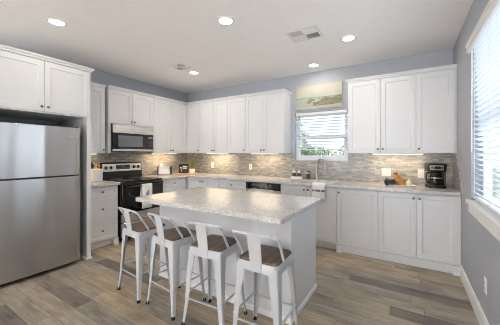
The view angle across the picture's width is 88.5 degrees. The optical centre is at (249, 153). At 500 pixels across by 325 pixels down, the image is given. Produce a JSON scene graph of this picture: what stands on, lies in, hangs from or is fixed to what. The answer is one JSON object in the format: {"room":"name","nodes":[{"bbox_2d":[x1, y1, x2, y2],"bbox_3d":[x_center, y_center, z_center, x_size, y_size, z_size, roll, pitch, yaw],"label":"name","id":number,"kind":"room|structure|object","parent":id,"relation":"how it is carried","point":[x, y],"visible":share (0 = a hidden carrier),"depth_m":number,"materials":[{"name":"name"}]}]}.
{"room":"kitchen","nodes":[
{"label":"kitchen","id":0,"kind":"room"},
{"bbox_2d":[0,44,186,175],"bbox_3d":[-3.823,-0.003,2.197,0.140,2.730,9.080,0,0,32],"label":"wall","id":1,"kind":"structure","parent":0,"point":[97,76],"depth_m":4.54,"materials":[{"name":"paint"}]},
{"bbox_2d":[91,82,110,152],"bbox_3d":[-2.475,-0.528,3.915,0.341,1.060,0.540,0,0,32],"label":"upper cabinet","id":2,"kind":"object","parent":1,"relation":"attached to","point":[100,131],"visible":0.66,"depth_m":3.94,"materials":[{"name":"paint"}]},
{"bbox_2d":[105,85,153,127],"bbox_3d":[-2.128,-0.769,4.456,0.361,0.598,0.835,0,0,32],"label":"upper cabinet","id":3,"kind":"object","parent":1,"relation":"attached to","point":[123,106],"visible":0.94,"depth_m":4.31,"materials":[{"name":"paint"}]},
{"bbox_2d":[111,124,152,151],"bbox_3d":[-2.114,-0.242,4.456,0.361,0.442,0.755,0,0,32],"label":"microwave","id":4,"kind":"object","parent":3,"relation":"attached to","point":[124,138],"visible":0.94,"depth_m":4.31,"materials":[{"name":"silver metal"}]},
{"bbox_2d":[91,153,186,175],"bbox_3d":[-2.102,0.220,4.831,0.010,0.435,2.490,0,0,32],"label":"backsplash","id":5,"kind":"structure","parent":1,"relation":"attached to","point":[149,162],"depth_m":5.00,"materials":[{"name":"tile"}]},
{"bbox_2d":[142,95,186,152],"bbox_3d":[-1.687,-0.533,5.167,0.361,1.070,0.839,0,0,32],"label":"upper cabinet","id":6,"kind":"object","parent":1,"relation":"attached to","point":[169,115],"visible":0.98,"depth_m":5.05,"materials":[{"name":"paint"}]},
{"bbox_2d":[0,0,473,93],"bbox_3d":[-1.712,-1.428,0.888,5.428,0.120,9.400,0,0,32],"label":"ceiling","id":7,"kind":"structure","parent":0,"point":[140,40],"depth_m":2.94,"materials":[{"name":"paint"}]},
{"bbox_2d":[46,18,66,26],"bbox_3d":[-2.014,-1.363,2.678,0.176,0.009,0.176,0,0,32],"label":"recessed light","id":8,"kind":"object","parent":7,"relation":"in","point":[54,21],"visible":1,"depth_m":2.67,"materials":[{"name":"white plastic"}]},
{"bbox_2d":[170,63,190,69],"bbox_3d":[-1.103,-1.362,4.070,0.250,0.011,0.220,0,0,32],"label":"ceiling vent","id":9,"kind":"object","parent":7,"relation":"in","point":[180,66],"visible":1,"depth_m":4.05,"materials":[{"name":"white metal"}]},
{"bbox_2d":[217,16,233,24],"bbox_3d":[-0.252,-1.363,2.648,0.176,0.009,0.176,0,0,32],"label":"recessed light","id":10,"kind":"object","parent":7,"relation":"in","point":[224,20],"visible":1,"depth_m":2.64,"materials":[{"name":"white plastic"}]},
{"bbox_2d":[285,25,322,42],"bbox_3d":[0.629,-1.362,2.955,0.350,0.011,0.300,0,0,32],"label":"ceiling vent","id":11,"kind":"object","parent":7,"relation":"in","point":[311,32],"visible":1,"depth_m":2.94,"materials":[{"name":"white metal"}]},
{"bbox_2d":[308,63,318,66],"bbox_3d":[0.986,-1.363,3.986,0.176,0.009,0.176,0,0,32],"label":"recessed light","id":12,"kind":"object","parent":7,"relation":"in","point":[311,64],"visible":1,"depth_m":3.99,"materials":[{"name":"white plastic"}]},
{"bbox_2d":[341,35,355,41],"bbox_3d":[1.171,-1.363,3.051,0.176,0.009,0.176,0,0,32],"label":"recessed light","id":13,"kind":"object","parent":7,"relation":"in","point":[346,38],"visible":1,"depth_m":3.05,"materials":[{"name":"white plastic"}]},
{"bbox_2d":[0,238,478,324],"bbox_3d":[-1.712,1.422,0.888,5.428,0.120,9.400,0,0,32],"label":"floor","id":14,"kind":"structure","parent":0,"point":[352,289],"depth_m":2.40,"materials":[{"name":"brown wood"}]},
{"bbox_2d":[0,122,79,285],"bbox_3d":[-2.669,0.518,3.040,0.833,1.688,0.838,0,0,32],"label":"refrigerator","id":15,"kind":"object","parent":14,"relation":"on","point":[40,164],"visible":1,"depth_m":2.80,"materials":[{"name":"silver metal"}]},
{"bbox_2d":[0,44,94,259],"bbox_3d":[-2.654,0.137,3.092,0.857,2.451,1.083,0,0,32],"label":"tall cabinet","id":16,"kind":"object","parent":14,"relation":"on","point":[34,86],"visible":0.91,"depth_m":3.02,"materials":[{"name":"paint"}]},
{"bbox_2d":[91,185,118,249],"bbox_3d":[-2.353,0.919,3.813,0.607,0.885,0.495,0,0,32],"label":"base cabinet","id":17,"kind":"object","parent":14,"relation":"on","point":[104,200],"visible":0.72,"depth_m":3.71,"materials":[{"name":"paint"}]},
{"bbox_2d":[91,180,119,187],"bbox_3d":[-2.354,0.457,3.819,0.628,0.040,0.515,0,0,32],"label":"countertop","id":18,"kind":"structure","parent":17,"relation":"on","point":[103,183],"depth_m":3.73,"materials":[{"name":"stone"}]},
{"bbox_2d":[91,167,102,181],"bbox_3d":[-2.403,0.330,3.994,0.156,0.214,0.156,0,0,32],"label":"canister","id":19,"kind":"object","parent":18,"relation":"on","point":[96,174],"visible":0.88,"depth_m":3.93,"materials":[{"name":"white ceramic"}]},
{"bbox_2d":[100,161,162,241],"bbox_3d":[-1.976,0.759,4.343,0.709,1.205,0.763,0,0,32],"label":"range","id":20,"kind":"object","parent":14,"relation":"on","point":[129,174],"visible":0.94,"depth_m":4.21,"materials":[{"name":"black metal"}]},
{"bbox_2d":[105,176,161,182],"bbox_3d":[-2.003,0.446,4.359,0.615,0.023,0.763,0,0,32],"label":"cooktop","id":21,"kind":"object","parent":20,"relation":"in","point":[122,179],"depth_m":4.30,"materials":[{"name":"black glass"}]},
{"bbox_2d":[140,183,151,208],"bbox_3d":[-1.686,0.691,4.176,0.066,0.392,0.186,0,0,32],"label":"dish towel","id":22,"kind":"object","parent":20,"relation":"hanging from","point":[146,189],"visible":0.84,"depth_m":4.15,"materials":[{"name":"white fabric"}]},
{"bbox_2d":[117,207,169,303],"bbox_3d":[-1.060,0.943,2.578,0.404,0.838,0.398,0,0,38],"label":"bar stool","id":23,"kind":"object","parent":14,"relation":"on","point":[142,231],"visible":0.86,"depth_m":2.46,"materials":[{"name":"metal"}]},
{"bbox_2d":[163,178,185,192],"bbox_3d":[-1.647,0.919,4.952,0.607,0.885,0.605,0,0,32],"label":"base cabinet","id":24,"kind":"object","parent":14,"relation":"on","point":[169,185],"visible":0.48,"depth_m":4.80,"materials":[{"name":"paint"}]},
{"bbox_2d":[145,173,460,195],"bbox_3d":[0.283,0.457,4.106,4.808,0.040,1.208,0,0,32],"label":"countertop","id":25,"kind":"structure","parent":24,"relation":"on","point":[420,189],"depth_m":3.81,"materials":[{"name":"stone"}]},
{"bbox_2d":[157,166,171,174],"bbox_3d":[-1.711,0.350,5.127,0.271,0.173,0.162,0,0,-6],"label":"toaster","id":26,"kind":"object","parent":25,"relation":"on","point":[161,170],"visible":0.95,"depth_m":5.05,"materials":[{"name":"metal"}]},
{"bbox_2d":[312,182,326,200],"bbox_3d":[1.001,0.547,3.687,0.181,0.240,0.131,0,0,32],"label":"dish towel","id":27,"kind":"object","parent":25,"relation":"hanging from","point":[318,189],"visible":0.89,"depth_m":3.63,"materials":[{"name":"white fabric"}]},
{"bbox_2d":[315,158,326,179],"bbox_3d":[1.147,0.261,4.152,0.068,0.352,0.231,0,0,-31],"label":"faucet","id":28,"kind":"object","parent":25,"relation":"on","point":[318,160],"visible":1,"depth_m":4.19,"materials":[{"name":"silver metal"}]},
{"bbox_2d":[386,185,415,186],"bbox_3d":[1.980,0.426,3.388,0.358,0.022,0.168,0,0,32],"label":"serving tray","id":29,"kind":"object","parent":25,"relation":"on","point":[386,185],"visible":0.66,"depth_m":3.32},
{"bbox_2d":[384,178,394,184],"bbox_3d":[1.858,0.381,3.429,0.105,0.097,0.101,0,0,-8],"label":"mug","id":30,"kind":"object","parent":29,"relation":"on","point":[387,181],"visible":0.97,"depth_m":3.39,"materials":[{"name":"ceramic"}]},
{"bbox_2d":[393,171,405,185],"bbox_3d":[1.994,0.323,3.421,0.158,0.214,0.072,0,0,32],"label":"pouch","id":31,"kind":"object","parent":29,"relation":"on","point":[399,180],"visible":0.94,"depth_m":3.41,"materials":[{"name":"orange"}]},
{"bbox_2d":[405,179,412,185],"bbox_3d":[2.078,0.385,3.351,0.084,0.090,0.083,0,0,32],"label":"sugar pot","id":32,"kind":"object","parent":29,"relation":"on","point":[408,182],"visible":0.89,"depth_m":3.32,"materials":[{"name":"beige ceramic"}]},
{"bbox_2d":[424,163,447,188],"bbox_3d":[2.360,0.283,3.271,0.262,0.308,0.231,0,0,20],"label":"coffee maker","id":33,"kind":"object","parent":25,"relation":"on","point":[439,169],"visible":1,"depth_m":3.20,"materials":[{"name":"black plastic"}]},
{"bbox_3d":[-1.316,0.427,5.349,0.430,0.020,0.170,0,0,-13],"label":"wooden board","id":34,"kind":"object","parent":25,"relation":"on","visible":0},
{"bbox_2d":[179,164,188,172],"bbox_3d":[-1.385,0.323,5.359,0.200,0.190,0.044,0,0,-13],"label":"framed sign","id":35,"kind":"object","parent":34,"relation":"on","point":[183,168],"visible":0.93,"depth_m":5.36,"materials":[{"name":"black plastic"}]},
{"bbox_2d":[188,155,197,172],"bbox_3d":[-1.230,0.223,5.370,0.331,0.388,0.155,0,0,-13],"label":"potted plant","id":36,"kind":"object","parent":34,"relation":"on","point":[192,163],"visible":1,"depth_m":5.35,"materials":[{"name":"green plant"}]},
{"bbox_2d":[146,212,206,320],"bbox_3d":[-0.676,0.943,2.340,0.404,0.838,0.398,0,0,37],"label":"bar stool","id":37,"kind":"object","parent":14,"relation":"on","point":[174,239],"visible":0.89,"depth_m":2.22,"materials":[{"name":"metal"}]},
{"bbox_2d":[186,177,218,188],"bbox_3d":[-1.013,0.919,5.247,1.372,0.885,0.607,0,0,32],"label":"base cabinet","id":38,"kind":"object","parent":14,"relation":"on","point":[190,182],"visible":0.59,"depth_m":4.87,"materials":[{"name":"paint"}]},
{"bbox_2d":[181,221,246,324],"bbox_3d":[-0.288,0.943,2.099,0.404,0.838,0.398,0,0,28],"label":"bar stool","id":39,"kind":"object","parent":14,"relation":"on","point":[216,248],"visible":0.96,"depth_m":1.98,"materials":[{"name":"metal"}]},
{"bbox_2d":[219,180,246,190],"bbox_3d":[-0.174,0.919,4.727,0.603,0.885,0.607,0,0,32],"label":"base cabinet","id":40,"kind":"object","parent":14,"relation":"on","point":[223,184],"visible":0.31,"depth_m":4.49,"materials":[{"name":"paint"}]},
{"bbox_2d":[159,205,316,324],"bbox_3d":[-0.169,0.927,2.729,1.584,0.870,0.669,0,0,32],"label":"kitchen island","id":41,"kind":"object","parent":14,"relation":"on","point":[297,235],"visible":0.39,"depth_m":2.34,"materials":[{"name":"paint"}]},
{"bbox_2d":[136,187,320,224],"bbox_3d":[-0.227,0.471,2.593,1.632,0.042,0.962,0,0,32],"label":"island countertop","id":42,"kind":"structure","parent":41,"relation":"on","point":[279,209],"depth_m":2.34,"materials":[{"name":"stone"}]},
{"bbox_2d":[246,182,280,193],"bbox_3d":[0.343,0.923,4.391,0.622,0.878,0.640,0,0,32],"label":"dishwasher","id":43,"kind":"object","parent":14,"relation":"on","point":[272,188],"visible":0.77,"depth_m":4.12,"materials":[{"name":"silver metal"}]},
{"bbox_2d":[232,230,298,324],"bbox_3d":[0.113,0.943,1.851,0.404,0.838,0.398,0,0,30],"label":"bar stool","id":44,"kind":"object","parent":14,"relation":"on","point":[260,259],"visible":1,"depth_m":1.76,"materials":[{"name":"metal"}]},
{"bbox_2d":[281,181,336,249],"bbox_3d":[0.981,0.919,4.011,0.854,0.885,0.607,0,0,32],"label":"base cabinet","id":45,"kind":"object","parent":14,"relation":"on","point":[326,211],"visible":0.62,"depth_m":3.65,"materials":[{"name":"paint"}]},
{"bbox_2d":[336,188,377,258],"bbox_3d":[1.562,0.919,3.650,0.515,0.885,0.607,0,0,32],"label":"base cabinet","id":46,"kind":"object","parent":14,"relation":"on","point":[357,209],"visible":0.92,"depth_m":3.42,"materials":[{"name":"paint"}]},
{"bbox_2d":[378,191,460,276],"bbox_3d":[2.132,0.919,3.297,0.826,0.885,0.607,0,0,32],"label":"base cabinet","id":47,"kind":"object","parent":14,"relation":"on","point":[415,229],"visible":0.87,"depth_m":3.04,"materials":[{"name":"paint"}]},
{"bbox_2d":[187,49,452,184],"bbox_3d":[0.644,-0.003,4.687,4.828,2.730,0.140,0,0,32],"label":"wall","id":48,"kind":"structure","parent":0,"point":[443,57],"depth_m":4.21,"materials":[{"name":"paint"}]},
{"bbox_2d":[187,101,199,152],"bbox_3d":[-1.248,-0.533,5.565,0.688,1.070,0.361,0,0,32],"label":"upper cabinet","id":49,"kind":"object","parent":48,"relation":"attached to","point":[193,108],"visible":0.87,"depth_m":5.36,"materials":[{"name":"paint"}]},
{"bbox_2d":[199,97,227,152],"bbox_3d":[-0.651,-0.533,5.196,0.715,1.070,0.361,0,0,32],"label":"upper cabinet","id":50,"kind":"object","parent":48,"relation":"attached to","point":[213,112],"visible":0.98,"depth_m":5.05,"materials":[{"name":"paint"}]},
{"bbox_2d":[227,94,245,152],"bbox_3d":[-0.175,-0.533,4.900,0.407,1.070,0.361,0,0,32],"label":"upper cabinet","id":51,"kind":"object","parent":48,"relation":"attached to","point":[236,104],"visible":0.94,"depth_m":4.77,"materials":[{"name":"paint"}]},
{"bbox_2d":[245,89,291,152],"bbox_3d":[0.326,-0.533,4.590,0.771,1.070,0.361,0,0,32],"label":"upper cabinet","id":52,"kind":"object","parent":48,"relation":"attached to","point":[268,113],"visible":0.98,"depth_m":4.45,"materials":[{"name":"paint"}]},
{"bbox_2d":[187,153,451,186],"bbox_3d":[0.604,0.220,4.624,4.828,0.435,0.010,0,0,32],"label":"backsplash","id":53,"kind":"structure","parent":48,"relation":"attached to","point":[361,167],"depth_m":4.17,"materials":[{"name":"tile"}]},
{"bbox_2d":[296,81,342,109],"bbox_3d":[1.140,-0.944,4.278,0.766,0.395,0.030,0,0,32],"label":"picture","id":54,"kind":"object","parent":48,"relation":"attached to","point":[326,95],"visible":1,"depth_m":4.24},
{"bbox_2d":[296,109,347,160],"bbox_3d":[1.213,-0.286,4.352,0.880,0.823,0.080,0,0,32],"label":"window","id":55,"kind":"structure","parent":48,"relation":"in","point":[299,156],"depth_m":4.32,"materials":[{"name":"plastic"}]},
{"bbox_2d":[296,109,347,149],"bbox_3d":[1.180,-0.373,4.298,0.856,0.641,0.056,0,0,32],"label":"window blind","id":56,"kind":"object","parent":55,"relation":"attached to","point":[343,112],"visible":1,"depth_m":4.28,"materials":[{"name":"white plastic"}]},
{"bbox_2d":[345,70,415,152],"bbox_3d":[1.841,-0.533,3.650,0.867,1.070,0.361,0,0,32],"label":"upper cabinet","id":57,"kind":"object","parent":48,"relation":"attached to","point":[381,108],"visible":0.99,"depth_m":3.49,"materials":[{"name":"paint"}]},
{"bbox_2d":[372,153,423,153],"bbox_3d":[2.032,0.009,3.556,0.620,0.014,0.040,0,0,32],"label":"light","id":58,"kind":"object","parent":57,"relation":"attached to","point":[372,153],"visible":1,"depth_m":3.53,"materials":[{"name":"white plastic"}]},
{"bbox_2d":[381,168,390,176],"bbox_3d":[1.989,0.282,3.753,0.120,0.116,0.010,0,0,32],"label":"wall outlet","id":59,"kind":"object","parent":48,"relation":"attached to","point":[384,171],"visible":1,"depth_m":3.76,"materials":[{"name":"white plastic"}]},
{"bbox_2d":[418,169,423,177],"bbox_3d":[2.350,0.282,3.529,0.072,0.116,0.010,0,0,32],"label":"wall outlet","id":60,"kind":"object","parent":48,"relation":"attached to","point":[420,171],"visible":0.97,"depth_m":3.53,"materials":[{"name":"white plastic"}]},
{"bbox_2d":[416,64,456,152],"bbox_3d":[2.386,-0.533,3.313,0.414,1.070,0.361,0,0,32],"label":"upper cabinet","id":61,"kind":"object","parent":48,"relation":"attached to","point":[436,87],"visible":0.94,"depth_m":3.18,"materials":[{"name":"paint"}]},
{"bbox_2d":[453,0,499,324],"bbox_3d":[0.399,-0.003,-0.420,0.140,2.730,9.080,0,0,32],"label":"wall","id":62,"kind":"structure","parent":0,"point":[480,250],"depth_m":2.39,"materials":[{"name":"paint"}]},
{"bbox_2d":[452,153,461,192],"bbox_3d":[2.484,0.220,3.084,0.010,0.435,0.625,0,0,32],"label":"trim","id":63,"kind":"structure","parent":62,"relation":"attached to","point":[456,178],"depth_m":3.07,"materials":[{"name":"tile"}]},
{"bbox_2d":[459,264,489,324],"bbox_3d":[0.175,1.297,-0.634,0.016,0.130,8.200,0,0,32],"label":"baseboard","id":64,"kind":"structure","parent":62,"relation":"attached to","point":[481,318],"depth_m":2.23,"materials":[{"name":"paint"}]},
{"bbox_2d":[465,0,499,215],"bbox_3d":[1.645,-0.298,1.704,0.098,1.426,1.649,0,0,32],"label":"window blind","id":65,"kind":"object","parent":62,"relation":"attached to","point":[484,39],"visible":1,"depth_m":1.95,"materials":[{"name":"white plastic"}]},
{"bbox_2d":[465,199,499,241],"bbox_3d":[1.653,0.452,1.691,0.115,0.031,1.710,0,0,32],"label":"trim","id":66,"kind":"structure","parent":62,"relation":"attached to","point":[490,216],"depth_m":1.88,"materials":[{"name":"paint"}]},
{"bbox_2d":[484,276,486,294],"bbox_3d":[1.769,0.997,1.931,0.009,0.116,0.072,0,0,32],"label":"wall outlet","id":67,"kind":"object","parent":62,"relation":"attached to","point":[485,279],"visible":1,"depth_m":1.92,"materials":[{"name":"white plastic"}]},
{"bbox_2d":[482,121,499,208],"bbox_3d":[1.731,-0.293,1.651,0.060,1.460,1.625,0,0,32],"label":"window","id":68,"kind":"structure","parent":62,"relation":"in","point":[484,173],"depth_m":2.31,"materials":[{"name":"plastic"}]},
{"label":"outside","id":69,"kind":"structure","parent":0,"visible":0},
{"bbox_2d":[492,168,499,198],"bbox_3d":[9.101,1.552,17.216,22.000,0.120,29.650,0,0,32],"label":"ground","id":70,"kind":"structure","parent":69,"point":[495,176],"depth_m":12.60,"materials":[{"name":"white"}]},
{"bbox_2d":[301,124,308,151],"bbox_3d":[1.594,0.087,10.116,1.598,2.814,1.574,0,0,32],"label":"tree","id":71,"kind":"object","parent":70,"relation":"on","point":[301,124],"visible":0.04,"depth_m":9.95,"materials":[{"name":"green plant"}]},
{"bbox_2d":[301,145,320,154],"bbox_3d":[1.575,0.565,7.923,1.432,1.860,1.539,0,0,32],"label":"tree","id":72,"kind":"object","parent":70,"relation":"on","point":[303,152],"visible":0.06,"depth_m":7.63,"materials":[{"name":"green plant"}]},
{"bbox_2d":[309,145,335,155],"bbox_3d":[3.309,0.564,11.918,1.692,1.863,1.710,0,0,32],"label":"tree","id":73,"kind":"object","parent":70,"relation":"on","point":[323,152],"visible":0.13,"depth_m":11.76,"materials":[{"name":"green plant"}]},
{"bbox_2d":[332,145,343,155],"bbox_3d":[3.639,0.580,8.855,1.907,1.832,1.963,0,0,32],"label":"tree","id":74,"kind":"object","parent":70,"relation":"on","point":[342,151],"visible":0.06,"depth_m":8.97,"materials":[{"name":"green plant"}]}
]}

